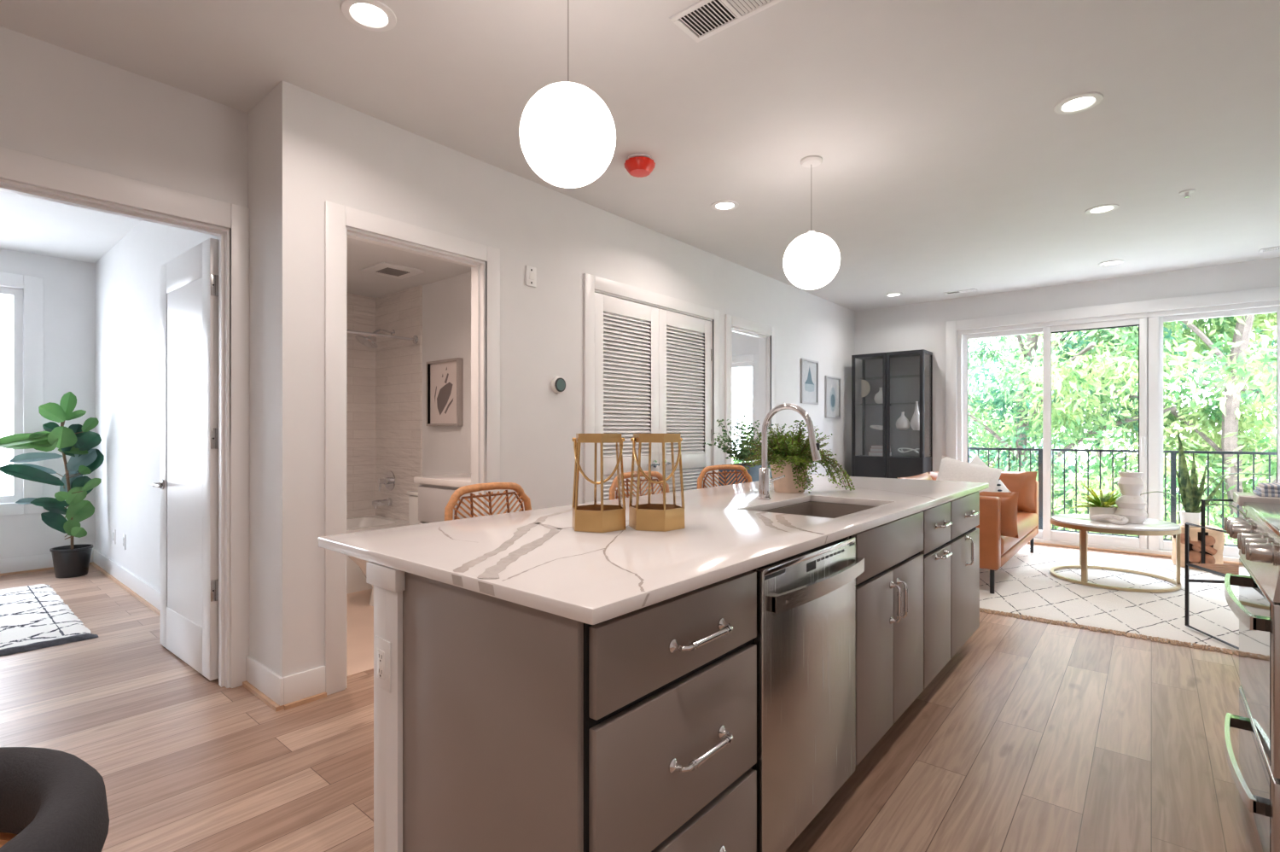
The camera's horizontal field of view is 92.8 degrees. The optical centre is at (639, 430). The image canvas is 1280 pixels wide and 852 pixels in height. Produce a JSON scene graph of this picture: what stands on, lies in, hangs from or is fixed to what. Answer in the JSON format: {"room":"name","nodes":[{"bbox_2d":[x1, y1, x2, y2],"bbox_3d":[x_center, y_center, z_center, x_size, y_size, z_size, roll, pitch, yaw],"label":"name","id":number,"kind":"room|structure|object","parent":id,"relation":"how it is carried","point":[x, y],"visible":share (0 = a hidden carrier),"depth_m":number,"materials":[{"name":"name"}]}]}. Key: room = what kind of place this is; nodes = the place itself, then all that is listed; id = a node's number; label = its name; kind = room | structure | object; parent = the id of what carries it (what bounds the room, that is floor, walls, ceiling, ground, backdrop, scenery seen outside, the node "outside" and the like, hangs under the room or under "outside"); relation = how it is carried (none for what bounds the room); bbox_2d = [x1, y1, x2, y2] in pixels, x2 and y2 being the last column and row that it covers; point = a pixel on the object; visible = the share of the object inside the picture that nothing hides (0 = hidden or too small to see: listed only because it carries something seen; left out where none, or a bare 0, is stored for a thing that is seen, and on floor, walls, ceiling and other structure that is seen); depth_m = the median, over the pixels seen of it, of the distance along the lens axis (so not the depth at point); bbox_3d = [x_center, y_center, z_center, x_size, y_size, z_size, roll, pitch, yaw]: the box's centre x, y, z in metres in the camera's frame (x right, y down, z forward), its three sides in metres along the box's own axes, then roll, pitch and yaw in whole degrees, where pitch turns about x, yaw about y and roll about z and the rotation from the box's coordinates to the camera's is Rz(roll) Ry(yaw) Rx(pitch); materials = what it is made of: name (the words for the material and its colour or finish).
{"room":"open-plan kitchen","nodes":[
{"label":"open-plan kitchen","id":0,"kind":"room"},
{"bbox_2d":[0,248,95,558],"bbox_3d":[-6.122,-0.160,4.263,0.140,2.730,3.660,0,0,40],"label":"wall","id":1,"kind":"structure","parent":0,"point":[69,285],"depth_m":5.36,"materials":[{"name":"white paint"}]},
{"bbox_2d":[0,272,43,515],"bbox_3d":[-5.847,-0.310,4.548,0.155,2.030,1.990,0,0,40],"label":"window","id":2,"kind":"structure","parent":1,"relation":"attached to","point":[33,286],"depth_m":5.20,"materials":[{"name":"white paint"}]},
{"bbox_2d":[0,25,247,686],"bbox_3d":[-3.062,-0.160,1.610,0.120,2.730,3.530,0,0,40],"label":"wall","id":3,"kind":"structure","parent":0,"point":[57,103],"depth_m":2.55,"materials":[{"name":"white paint"}]},
{"bbox_2d":[95,80,314,676],"bbox_3d":[-3.224,-0.160,4.135,4.465,2.730,0.130,0,0,40],"label":"wall","id":4,"kind":"structure","parent":0,"point":[281,125],"depth_m":2.80,"materials":[{"name":"white paint"}]},
{"bbox_2d":[0,548,160,616],"bbox_3d":[-4.599,1.137,2.920,3.920,0.135,3.560,0,0,40],"label":"baseboard","id":5,"kind":"structure","parent":4,"relation":"attached to","point":[146,593],"depth_m":5.08,"materials":[{"name":"white paint"}]},
{"bbox_2d":[0,146,249,687],"bbox_3d":[-2.242,0.070,2.570,0.142,2.270,1.005,0,0,40],"label":"door frame","id":6,"kind":"structure","parent":4,"relation":"attached to","point":[15,165],"depth_m":2.86,"materials":[{"name":"white paint"}]},
{"bbox_2d":[151,237,218,680],"bbox_3d":[-2.356,0.134,3.176,0.827,2.118,0.146,0,0,38],"label":"door","id":7,"kind":"structure","parent":4,"relation":"in","point":[189,484],"depth_m":3.10,"materials":[{"name":"white paint"}]},
{"bbox_2d":[242,655,326,711],"bbox_3d":[-1.652,1.137,2.825,0.433,0.135,0.205,0,0,40],"label":"baseboard","id":8,"kind":"structure","parent":4,"relation":"attached to","point":[278,692],"depth_m":2.71,"materials":[{"name":"white paint"}]},
{"bbox_2d":[346,237,471,297],"bbox_3d":[-1.941,-1.344,4.093,2.205,0.358,1.455,0,0,40],"label":"ceiling","id":9,"kind":"structure","parent":0,"point":[360,254],"depth_m":4.37,"materials":[{"name":"white paint"}]},
{"bbox_2d":[360,261,424,279],"bbox_3d":[-1.783,-1.155,4.401,0.330,0.018,0.310,0,0,40],"label":"exhaust fan","id":10,"kind":"object","parent":9,"relation":"attached to","point":[386,269],"visible":1,"depth_m":4.37,"materials":[{"name":"white paint"}]},
{"bbox_2d":[422,271,471,476],"bbox_3d":[-1.948,-0.160,4.177,2.325,2.730,1.575,0,0,40],"label":"wall","id":11,"kind":"structure","parent":0,"point":[446,303],"depth_m":4.64,"materials":[{"name":"white paint"}]},
{"bbox_2d":[346,285,422,520],"bbox_3d":[-2.498,0.020,4.560,0.750,2.370,1.455,0,0,40],"label":"wall tile","id":12,"kind":"structure","parent":11,"relation":"attached to","point":[384,383],"depth_m":5.17,"materials":[{"name":"white tile"}]},
{"bbox_2d":[354,328,395,348],"bbox_3d":[-2.183,-0.767,5.022,0.184,0.175,0.311,0,0,40],"label":"shower","id":13,"kind":"object","parent":12,"relation":"attached to","point":[367,341],"visible":0.87,"depth_m":4.97,"materials":[{"name":"silver metal"}]},
{"bbox_2d":[346,329,418,343],"bbox_3d":[-2.266,-0.735,4.355,0.070,0.070,1.435,0,0,40],"label":"shower rod","id":14,"kind":"object","parent":12,"relation":"attached to","point":[415,339],"visible":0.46,"depth_m":4.70,"materials":[{"name":"silver metal"}]},
{"bbox_2d":[426,357,463,425],"bbox_3d":[-1.490,-0.290,4.634,0.430,0.500,0.045,0,0,40],"label":"framed print","id":15,"kind":"object","parent":11,"relation":"attached to","point":[445,377],"visible":1,"depth_m":4.62,"materials":[{"name":"white paper"}]},
{"bbox_2d":[314,93,854,668],"bbox_3d":[0.584,-0.160,5.293,0.120,2.730,6.540,0,0,40],"label":"wall","id":16,"kind":"structure","parent":0,"point":[364,162],"depth_m":3.77,"materials":[{"name":"white paint"}]},
{"bbox_2d":[324,200,500,694],"bbox_3d":[-1.125,0.077,3.150,0.017,2.255,0.970,0,0,40],"label":"trim","id":17,"kind":"structure","parent":16,"relation":"attached to","point":[337,217],"depth_m":2.83,"materials":[{"name":"white paint"}]},
{"bbox_2d":[345,226,485,687],"bbox_3d":[-1.177,0.122,3.194,0.121,2.165,0.790,0,0,40],"label":"trim","id":18,"kind":"structure","parent":16,"relation":"attached to","point":[478,267],"depth_m":3.46,"materials":[{"name":"white paint"}]},
{"bbox_2d":[583,273,719,502],"bbox_3d":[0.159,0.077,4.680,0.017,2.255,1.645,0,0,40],"label":"trim","id":19,"kind":"structure","parent":16,"relation":"attached to","point":[591,282],"depth_m":4.12,"materials":[{"name":"white paint"}]},
{"bbox_2d":[594,292,712,501],"bbox_3d":[0.155,0.124,4.685,0.088,2.137,1.459,0,0,40],"label":"door","id":20,"kind":"structure","parent":16,"relation":"in","point":[694,427],"depth_m":4.62,"materials":[{"name":"white paint"}]},
{"bbox_2d":[725,314,775,464],"bbox_3d":[1.057,0.085,5.751,0.017,2.240,0.930,0,0,40],"label":"trim","id":21,"kind":"structure","parent":16,"relation":"attached to","point":[730,320],"depth_m":5.51,"materials":[{"name":"white paint"}]},
{"bbox_2d":[731,325,770,461],"bbox_3d":[1.005,0.130,5.794,0.121,2.150,0.750,0,0,40],"label":"trim","id":22,"kind":"structure","parent":16,"relation":"attached to","point":[764,340],"depth_m":6.06,"materials":[{"name":"white paint"}]},
{"bbox_2d":[800,358,818,404],"bbox_3d":[1.872,-0.542,6.718,0.022,0.485,0.420,0,0,40],"label":"framed print","id":23,"kind":"object","parent":16,"relation":"attached to","point":[809,369],"visible":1,"depth_m":6.72,"materials":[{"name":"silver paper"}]},
{"bbox_2d":[825,375,841,418],"bbox_3d":[2.284,-0.399,7.208,0.022,0.487,0.430,0,0,40],"label":"framed print","id":24,"kind":"object","parent":16,"relation":"attached to","point":[833,385],"visible":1,"depth_m":7.22,"materials":[{"name":"white paper"}]},
{"bbox_2d":[0,543,1262,851],"bbox_3d":[-0.742,1.278,4.016,8.420,0.154,10.200,0,0,40],"label":"floor","id":25,"kind":"structure","parent":0,"point":[1033,736],"depth_m":2.33,"materials":[{"name":"brown wood"}]},
{"bbox_2d":[0,583,98,656],"bbox_3d":[-4.631,1.191,3.293,1.924,0.024,2.304,0,0,40],"label":"bedroom rug","id":26,"kind":"object","parent":25,"relation":"on","point":[32,617],"visible":1,"depth_m":3.79,"materials":[{"name":"white fabric"}]},
{"bbox_2d":[0,391,104,578],"bbox_3d":[-4.813,0.441,4.968,0.307,1.529,0.668,0,0,40],"label":"fiddle leaf fig","id":27,"kind":"object","parent":25,"relation":"on","point":[77,441],"visible":1,"depth_m":5.01,"materials":[{"name":"green plant"}]},
{"bbox_2d":[0,746,109,851],"bbox_3d":[-0.879,0.823,0.633,0.494,0.765,0.494,0,0,40],"label":"barrel chair","id":28,"kind":"object","parent":25,"relation":"on","point":[51,800],"visible":1,"depth_m":0.77,"materials":[{"name":"grey fabric"}]},
{"bbox_2d":[49,543,93,578],"bbox_3d":[-4.741,1.086,5.085,0.268,0.238,0.268,0,0,40],"label":"pot","id":29,"kind":"object","parent":25,"relation":"on","point":[72,560],"depth_m":5.01,"materials":[{"name":"black plastic"}]},
{"bbox_2d":[346,515,408,593],"bbox_3d":[-2.521,0.968,4.570,0.662,0.466,1.430,0,0,40],"label":"bathtub","id":30,"kind":"object","parent":25,"relation":"on","point":[356,579],"visible":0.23,"depth_m":4.63,"materials":[{"name":"white ceramic"}]},
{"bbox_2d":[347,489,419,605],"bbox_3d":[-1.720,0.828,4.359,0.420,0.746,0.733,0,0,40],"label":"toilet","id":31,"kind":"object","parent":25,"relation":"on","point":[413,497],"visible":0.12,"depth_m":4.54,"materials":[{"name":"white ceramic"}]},
{"bbox_2d":[366,561,405,851],"bbox_3d":[0.390,0.763,2.660,0.142,0.884,3.144,0,0,40],"label":"post","id":32,"kind":"object","parent":25,"relation":"on","point":[389,583],"visible":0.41,"depth_m":1.45,"materials":[{"name":"white paint"}]},
{"bbox_2d":[374,635,390,692],"bbox_3d":[-0.621,0.560,1.466,0.075,0.120,0.008,0,0,40],"label":"power outlet","id":33,"kind":"object","parent":32,"relation":"attached to","point":[382,647],"visible":1,"depth_m":1.46,"materials":[{"name":"white plastic"}]},
{"bbox_2d":[377,648,384,680],"bbox_3d":[-0.622,0.560,1.464,0.034,0.068,0.004,0,0,40],"label":"receptacle","id":34,"kind":"object","parent":33,"relation":"attached to","point":[381,652],"depth_m":1.46,"materials":[{"name":"white plastic"}]},
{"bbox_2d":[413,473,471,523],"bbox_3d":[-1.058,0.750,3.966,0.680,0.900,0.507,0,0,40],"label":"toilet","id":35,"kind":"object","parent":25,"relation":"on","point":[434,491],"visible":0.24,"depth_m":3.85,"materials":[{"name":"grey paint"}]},
{"bbox_2d":[444,482,531,520],"bbox_3d":[-0.443,0.707,2.311,0.479,0.998,0.460,0,0,40],"label":"counter stool","id":36,"kind":"object","parent":25,"relation":"on","point":[456,496],"visible":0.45,"depth_m":2.43,"materials":[{"name":"wicker"}]},
{"bbox_2d":[402,570,756,851],"bbox_3d":[-0.147,0.763,1.481,0.731,0.884,0.596,0,0,40],"label":"base cabinet","id":37,"kind":"object","parent":25,"relation":"on","point":[526,729],"visible":0.96,"depth_m":1.23,"materials":[{"name":"beige paint"}]},
{"bbox_2d":[318,474,989,624],"bbox_3d":[0.538,0.305,2.552,1.058,0.028,3.174,0,0,40],"label":"countertop","id":38,"kind":"structure","parent":37,"relation":"on","point":[536,559],"depth_m":1.58,"materials":[{"name":"white stone"}]},
{"bbox_2d":[571,433,625,532],"bbox_3d":[-0.124,0.149,1.825,0.174,0.283,0.151,0,0,19],"label":"lantern","id":39,"kind":"object","parent":38,"relation":"on","point":[593,518],"visible":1,"depth_m":1.77,"materials":[{"name":"gold metal"}]},
{"bbox_2d":[628,433,685,531],"bbox_3d":[0.050,0.149,1.846,0.174,0.283,0.151,0,0,15],"label":"lantern","id":40,"kind":"object","parent":38,"relation":"on","point":[662,517],"visible":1,"depth_m":1.79,"materials":[{"name":"gold metal"}]},
{"bbox_2d":[757,402,821,500],"bbox_3d":[0.627,0.088,2.536,0.280,0.406,0.088,0,0,40],"label":"faucet","id":41,"kind":"object","parent":38,"relation":"on","point":[765,479],"visible":1,"depth_m":2.57,"materials":[{"name":"silver metal"}]},
{"bbox_2d":[740,419,855,493],"bbox_3d":[0.755,0.119,2.914,0.522,0.345,0.460,0,0,16],"label":"potted fern","id":42,"kind":"object","parent":38,"relation":"on","point":[792,460],"visible":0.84,"depth_m":2.85,"materials":[{"name":"plant"}]},
{"bbox_2d":[770,459,809,493],"bbox_3d":[0.717,0.213,2.923,0.188,0.155,0.188,0,0,40],"label":"pot","id":43,"kind":"object","parent":42,"relation":"attached to","point":[786,484],"depth_m":2.85,"materials":[{"name":"ceramic"}]},
{"bbox_2d":[764,501,876,517],"bbox_3d":[0.712,0.417,2.404,0.372,0.196,0.643,0,0,40],"label":"sink","id":44,"kind":"object","parent":38,"relation":"in","point":[812,509],"visible":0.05,"depth_m":2.68,"materials":[{"name":"grey metal"}]},
{"bbox_2d":[608,471,669,500],"bbox_3d":[0.138,0.707,3.002,0.460,0.998,0.479,0,0,-42],"label":"counter stool","id":45,"kind":"object","parent":25,"relation":"on","point":[655,474],"visible":0.2,"depth_m":3.14,"materials":[{"name":"wicker"}]},
{"bbox_2d":[697,464,752,488],"bbox_3d":[0.622,0.707,3.576,0.460,0.998,0.479,0,0,-28],"label":"counter stool","id":46,"kind":"object","parent":25,"relation":"on","point":[744,473],"visible":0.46,"depth_m":3.75,"materials":[{"name":"wicker"}]},
{"bbox_2d":[701,414,787,485],"bbox_3d":[0.872,0.538,4.745,0.664,1.334,0.704,0,0,-12],"label":"potted plant","id":47,"kind":"object","parent":25,"relation":"on","point":[753,471],"visible":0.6,"depth_m":4.66,"materials":[{"name":"plant"}]},
{"bbox_2d":[750,535,864,851],"bbox_3d":[0.269,0.764,1.941,0.716,0.882,0.630,0,0,40],"label":"dishwasher","id":48,"kind":"object","parent":25,"relation":"on","point":[805,641],"visible":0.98,"depth_m":1.68,"materials":[{"name":"silver metal"}]},
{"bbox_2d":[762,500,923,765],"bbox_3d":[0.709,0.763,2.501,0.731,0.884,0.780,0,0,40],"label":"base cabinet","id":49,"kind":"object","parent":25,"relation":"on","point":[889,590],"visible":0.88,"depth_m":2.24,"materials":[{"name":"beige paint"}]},
{"bbox_2d":[851,349,932,477],"bbox_3d":[2.990,0.141,7.256,0.814,2.127,0.409,0,0,40],"label":"display cabinet","id":50,"kind":"object","parent":25,"relation":"on","point":[904,377],"visible":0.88,"depth_m":7.27,"materials":[{"name":"black"}]},
{"bbox_2d":[856,374,929,379],"bbox_3d":[3.014,-0.643,7.284,0.758,0.004,0.315,0,0,40],"label":"shelf","id":51,"kind":"object","parent":50,"relation":"attached to","point":[897,376],"depth_m":7.32,"materials":[{"name":"clear glass"}]},
{"bbox_2d":[919,500,952,688],"bbox_3d":[1.108,0.763,2.977,0.731,0.884,0.458,0,0,40],"label":"base cabinet","id":52,"kind":"object","parent":25,"relation":"on","point":[937,523],"visible":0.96,"depth_m":2.74,"materials":[{"name":"beige paint"}]},
{"bbox_2d":[946,491,979,657],"bbox_3d":[1.461,0.763,3.398,0.731,0.884,0.636,0,0,40],"label":"base cabinet","id":53,"kind":"object","parent":25,"relation":"on","point":[964,541],"visible":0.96,"depth_m":3.15,"materials":[{"name":"beige paint"}]},
{"bbox_2d":[979,545,1239,655],"bbox_3d":[3.531,1.194,4.924,2.902,0.021,2.968,0,0,40],"label":"living room rug","id":54,"kind":"object","parent":25,"relation":"on","point":[1025,585],"visible":0.51,"depth_m":4.32,"materials":[{"name":"beige fabric"}]},
{"bbox_2d":[897,471,1038,593],"bbox_3d":[2.905,0.784,5.480,0.925,0.810,2.070,0,0,40],"label":"leather sofa","id":55,"kind":"object","parent":54,"relation":"on","point":[996,549],"visible":0.3,"depth_m":4.47,"materials":[{"name":"brown leather"}]},
{"bbox_2d":[897,471,932,479],"bbox_3d":[2.425,0.585,5.301,0.221,0.411,0.880,0,0,40],"label":"cushion","id":56,"kind":"object","parent":55,"relation":"on","point":[926,475],"depth_m":5.34,"materials":[{"name":"fabric"}]},
{"bbox_2d":[936,455,1002,492],"bbox_3d":[2.562,0.415,4.795,0.501,0.431,0.274,0,0,32],"label":"throw pillow","id":57,"kind":"object","parent":55,"relation":"on","point":[951,469],"visible":0.54,"depth_m":4.77,"materials":[{"name":"white fabric"}]},
{"bbox_2d":[979,491,1018,537],"bbox_3d":[2.653,0.620,4.608,0.362,0.337,0.144,0,0,40],"label":"leather cushion","id":58,"kind":"object","parent":55,"relation":"on","point":[1009,500],"visible":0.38,"depth_m":4.51,"materials":[{"name":"orange leather"}]},
{"bbox_2d":[999,471,1037,512],"bbox_3d":[3.551,0.580,5.975,0.583,0.394,0.203,0,0,40],"label":"leather cushion","id":59,"kind":"object","parent":55,"relation":"on","point":[1023,482],"visible":0.41,"depth_m":5.80,"materials":[{"name":"orange leather"}]},
{"bbox_2d":[1000,511,1037,555],"bbox_3d":[2.950,0.854,5.441,0.805,0.158,1.820,0,0,40],"label":"seat cushion","id":60,"kind":"object","parent":55,"relation":"on","point":[1026,521],"depth_m":5.23,"materials":[{"name":"leather"}]},
{"bbox_2d":[1050,513,1181,592],"bbox_3d":[3.801,0.954,4.904,0.830,0.470,0.830,0,0,40],"label":"coffee table","id":61,"kind":"object","parent":54,"relation":"on","point":[1082,522],"visible":0.91,"depth_m":4.70,"materials":[{"name":"white stone"}]},
{"bbox_2d":[1067,482,1135,518],"bbox_3d":[3.755,0.572,4.930,0.513,0.292,0.443,0,0,-11],"label":"potted succulent","id":62,"kind":"object","parent":61,"relation":"on","point":[1102,504],"visible":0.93,"depth_m":4.90,"materials":[{"name":"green plant"}]},
{"bbox_2d":[1088,506,1117,518],"bbox_3d":[3.743,0.663,4.927,0.180,0.110,0.180,0,0,40],"label":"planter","id":63,"kind":"object","parent":62,"relation":"on","point":[1093,509],"depth_m":4.87,"materials":[{"name":"white ceramic"}]},
{"bbox_2d":[1090,513,1128,523],"bbox_3d":[3.658,0.682,4.750,0.234,0.068,0.103,0,0,40],"label":"ornament","id":64,"kind":"object","parent":61,"relation":"on","point":[1116,519],"visible":1,"depth_m":4.74,"materials":[{"name":"white ceramic"}]},
{"bbox_2d":[1113,471,1148,523],"bbox_3d":[3.864,0.521,4.799,0.218,0.393,0.218,0,0,40],"label":"vase","id":65,"kind":"object","parent":61,"relation":"on","point":[1131,484],"visible":0.93,"depth_m":4.74,"materials":[{"name":"white ceramic"}]},
{"bbox_2d":[1184,499,1239,649],"bbox_3d":[3.544,0.795,3.395,0.583,0.778,0.518,0,0,11],"label":"side table","id":66,"kind":"object","parent":54,"relation":"on","point":[1219,569],"visible":0.5,"depth_m":3.67,"materials":[{"name":"black metal"}]},
{"bbox_2d":[1171,523,1224,569],"bbox_3d":[4.895,1.013,5.348,0.347,0.352,0.362,0,0,40],"label":"stump","id":67,"kind":"object","parent":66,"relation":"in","point":[1214,539],"visible":0.58,"depth_m":5.23,"materials":[{"name":"brown wood"}]},
{"bbox_2d":[1140,429,1273,526],"bbox_3d":[4.903,0.397,5.362,0.913,0.876,0.234,0,0,40],"label":"snake plant","id":68,"kind":"object","parent":67,"relation":"on","point":[1191,496],"visible":0.91,"depth_m":5.35,"materials":[{"name":"green plant"}]},
{"bbox_2d":[1223,501,1279,851],"bbox_3d":[2.098,0.705,1.647,0.738,0.960,0.790,0,0,40],"label":"gas range","id":69,"kind":"object","parent":25,"relation":"on","point":[1257,609],"visible":1,"depth_m":1.73,"materials":[{"name":"silver metal"}]},
{"bbox_2d":[1224,556,1279,778],"bbox_3d":[2.098,0.729,1.647,0.738,0.913,0.790,0,0,40],"label":"oven","id":70,"kind":"object","parent":69,"relation":"in","point":[1257,609],"depth_m":1.74,"materials":[{"name":"silver metal"}]},
{"bbox_2d":[1243,501,1279,536],"bbox_3d":[2.124,0.259,1.625,0.670,0.022,0.790,0,0,40],"label":"cooktop","id":71,"kind":"object","parent":69,"relation":"in","point":[1267,514],"depth_m":1.86,"materials":[{"name":"silver metal"}]},
{"bbox_3d":[2.453,0.736,1.999,0.648,0.938,0.183,0,0,40],"label":"base cabinet","id":72,"kind":"object","parent":25,"relation":"on","visible":0},
{"bbox_2d":[1233,491,1279,506],"bbox_3d":[2.446,0.247,2.016,0.680,0.035,0.207,0,0,40],"label":"countertop","id":73,"kind":"structure","parent":72,"relation":"on","point":[1239,497],"depth_m":2.14,"materials":[{"name":"white stone"}]},
{"bbox_2d":[1252,482,1279,497],"bbox_3d":[2.338,0.209,2.098,0.310,0.040,0.160,0,0,40],"label":"folded towel","id":74,"kind":"object","parent":73,"relation":"on","point":[1265,489],"visible":1,"depth_m":2.13,"materials":[{"name":"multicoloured fabric"}]},
{"bbox_2d":[0,0,1279,311],"bbox_3d":[-0.735,-1.650,4.024,8.700,0.250,10.500,0,0,40],"label":"ceiling","id":75,"kind":"structure","parent":0,"point":[949,163],"depth_m":2.83,"materials":[{"name":"white paint"}]},
{"bbox_2d":[340,0,396,31],"bbox_3d":[-0.990,-1.521,2.227,0.188,0.008,0.188,0,0,40],"label":"recessed light","id":76,"kind":"object","parent":75,"relation":"in","point":[374,15],"visible":1,"depth_m":2.22,"materials":[{"name":"white paint"}]},
{"bbox_2d":[519,0,616,187],"bbox_3d":[-0.233,-1.162,1.978,0.310,0.724,0.310,0,0,40],"label":"globe pendant","id":77,"kind":"object","parent":75,"relation":"hanging from","point":[567,137],"visible":1,"depth_m":1.87,"materials":[{"name":"white glass"}]},
{"bbox_2d":[624,153,655,177],"bbox_3d":[-0.001,-1.482,3.421,0.170,0.084,0.174,0,0,40],"label":"smoke detector","id":78,"kind":"object","parent":75,"relation":"attached to","point":[637,165],"visible":1,"depth_m":3.37,"materials":[{"name":"red plastic"}]},
{"bbox_2d":[710,199,738,210],"bbox_3d":[0.574,-1.521,4.114,0.188,0.008,0.188,0,0,40],"label":"recessed light","id":79,"kind":"object","parent":75,"relation":"in","point":[724,205],"visible":1,"depth_m":4.10,"materials":[{"name":"white paint"}]},
{"bbox_2d":[669,0,783,42],"bbox_3d":[0.324,-1.521,2.183,0.410,0.008,0.180,0,0,40],"label":"ceiling vent","id":80,"kind":"object","parent":75,"relation":"in","point":[702,20],"visible":1,"depth_m":2.23,"materials":[{"name":"white metal"}]},
{"bbox_2d":[783,155,840,289],"bbox_3d":[0.964,-1.162,3.428,0.310,0.724,0.310,0,0,40],"label":"globe pendant","id":81,"kind":"object","parent":75,"relation":"hanging from","point":[811,260],"visible":1,"depth_m":3.33,"materials":[{"name":"white glass"}]},
{"bbox_2d":[1053,92,1103,114],"bbox_3d":[2.038,-1.521,2.833,0.188,0.008,0.188,0,0,40],"label":"recessed light","id":82,"kind":"object","parent":75,"relation":"in","point":[1082,101],"visible":1,"depth_m":2.82,"materials":[{"name":"white paint"}]},
{"bbox_2d":[1084,203,1118,214],"bbox_3d":[3.169,-1.521,4.181,0.188,0.008,0.188,0,0,40],"label":"recessed light","id":83,"kind":"object","parent":75,"relation":"in","point":[1106,207],"visible":1,"depth_m":4.17,"materials":[{"name":"white paint"}]},
{"bbox_2d":[603,314,700,457],"bbox_3d":[-0.250,-0.160,4.965,0.735,2.730,1.815,0,0,40],"label":"wall","id":84,"kind":"structure","parent":0,"point":[603,315],"depth_m":5.56,"materials":[{"name":"white paint"}]},
{"bbox_2d":[731,256,1279,471],"bbox_3d":[2.588,-0.160,7.985,8.700,2.730,0.160,0,0,40],"label":"wall","id":85,"kind":"structure","parent":0,"point":[917,326],"depth_m":6.87,"materials":[{"name":"white paint"}]},
{"bbox_2d":[731,353,758,461],"bbox_3d":[0.565,-0.145,9.642,3.070,1.900,0.142,0,0,40],"label":"window","id":86,"kind":"structure","parent":85,"relation":"in","point":[747,358],"depth_m":8.66,"materials":[{"name":"white paint"}]},
{"bbox_2d":[946,286,1279,561],"bbox_3d":[4.699,-0.030,6.192,2.878,2.470,0.172,0,0,40],"label":"window","id":87,"kind":"structure","parent":85,"relation":"in","point":[1150,324],"depth_m":5.99,"materials":[{"name":"white paint"}]},
{"bbox_2d":[1027,541,1239,564],"bbox_3d":[4.655,1.195,6.139,2.660,0.020,0.050,0,0,40],"label":"trim","id":88,"kind":"structure","parent":85,"relation":"attached to","point":[1034,543],"depth_m":6.05,"materials":[{"name":"brown wood"}]},
{"label":"outside","id":89,"kind":"structure","parent":0,"visible":0},
{"bbox_3d":[4.900,1.320,6.384,3.900,0.170,0.360,0,0,40],"label":"balcony slab","id":90,"kind":"object","parent":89,"visible":0},
{"bbox_2d":[968,447,1276,546],"bbox_3d":[4.952,0.715,6.446,3.900,1.040,0.042,0,0,40],"label":"balcony railing","id":91,"kind":"object","parent":90,"relation":"on","point":[1173,453],"visible":0.38,"depth_m":6.34,"materials":[{"name":"black metal"}]},
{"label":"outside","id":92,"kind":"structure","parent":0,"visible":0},
{"bbox_3d":[-1.849,7.355,21.132,150.000,0.300,150.000,0,0,40],"label":"ground","id":93,"kind":"structure","parent":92,"visible":0},
{"bbox_2d":[0,294,12,494],"bbox_3d":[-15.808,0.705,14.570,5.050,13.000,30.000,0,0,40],"label":"window pane","id":94,"kind":"structure","parent":93,"relation":"on","point":[6,302],"depth_m":13.16,"materials":[{"name":"white glass"}]},
{"bbox_2d":[751,331,1122,509],"bbox_3d":[14.181,1.105,28.568,14.000,12.200,11.000,0,0,40],"label":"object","id":95,"kind":"structure","parent":93,"relation":"on","point":[1084,456],"depth_m":22.64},
{"bbox_2d":[968,364,1052,479],"bbox_3d":[5.776,2.106,13.960,6.293,10.209,5.927,0,0,-19],"label":"tree","id":96,"kind":"object","parent":93,"relation":"on","point":[985,413],"visible":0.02,"depth_m":11.70,"materials":[{"name":"green plant"}]},
{"bbox_2d":[968,320,1232,530],"bbox_3d":[7.374,1.803,11.677,6.043,10.814,5.987,0,0,4],"label":"tree","id":97,"kind":"object","parent":93,"relation":"on","point":[1019,439],"visible":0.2,"depth_m":10.54,"materials":[{"name":"green plant"}]},
{"bbox_2d":[968,319,1276,523],"bbox_3d":[12.687,1.303,15.918,7.645,11.815,8.261,0,0,27],"label":"tree","id":98,"kind":"object","parent":93,"relation":"on","point":[1010,339],"visible":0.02,"depth_m":15.90,"materials":[{"name":"green plant"}]},
{"bbox_2d":[995,312,1276,544],"bbox_3d":[8.859,1.682,9.072,6.279,11.057,6.306,0,0,24],"label":"tree","id":99,"kind":"object","parent":93,"relation":"on","point":[1229,417],"visible":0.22,"depth_m":9.10,"materials":[{"name":"green plant"}]},
{"bbox_2d":[1163,316,1276,539],"bbox_3d":[14.280,1.159,10.706,8.199,12.103,8.167,0,0,-16],"label":"tree","id":100,"kind":"object","parent":93,"relation":"on","point":[1252,395],"visible":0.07,"depth_m":12.08,"materials":[{"name":"green plant"}]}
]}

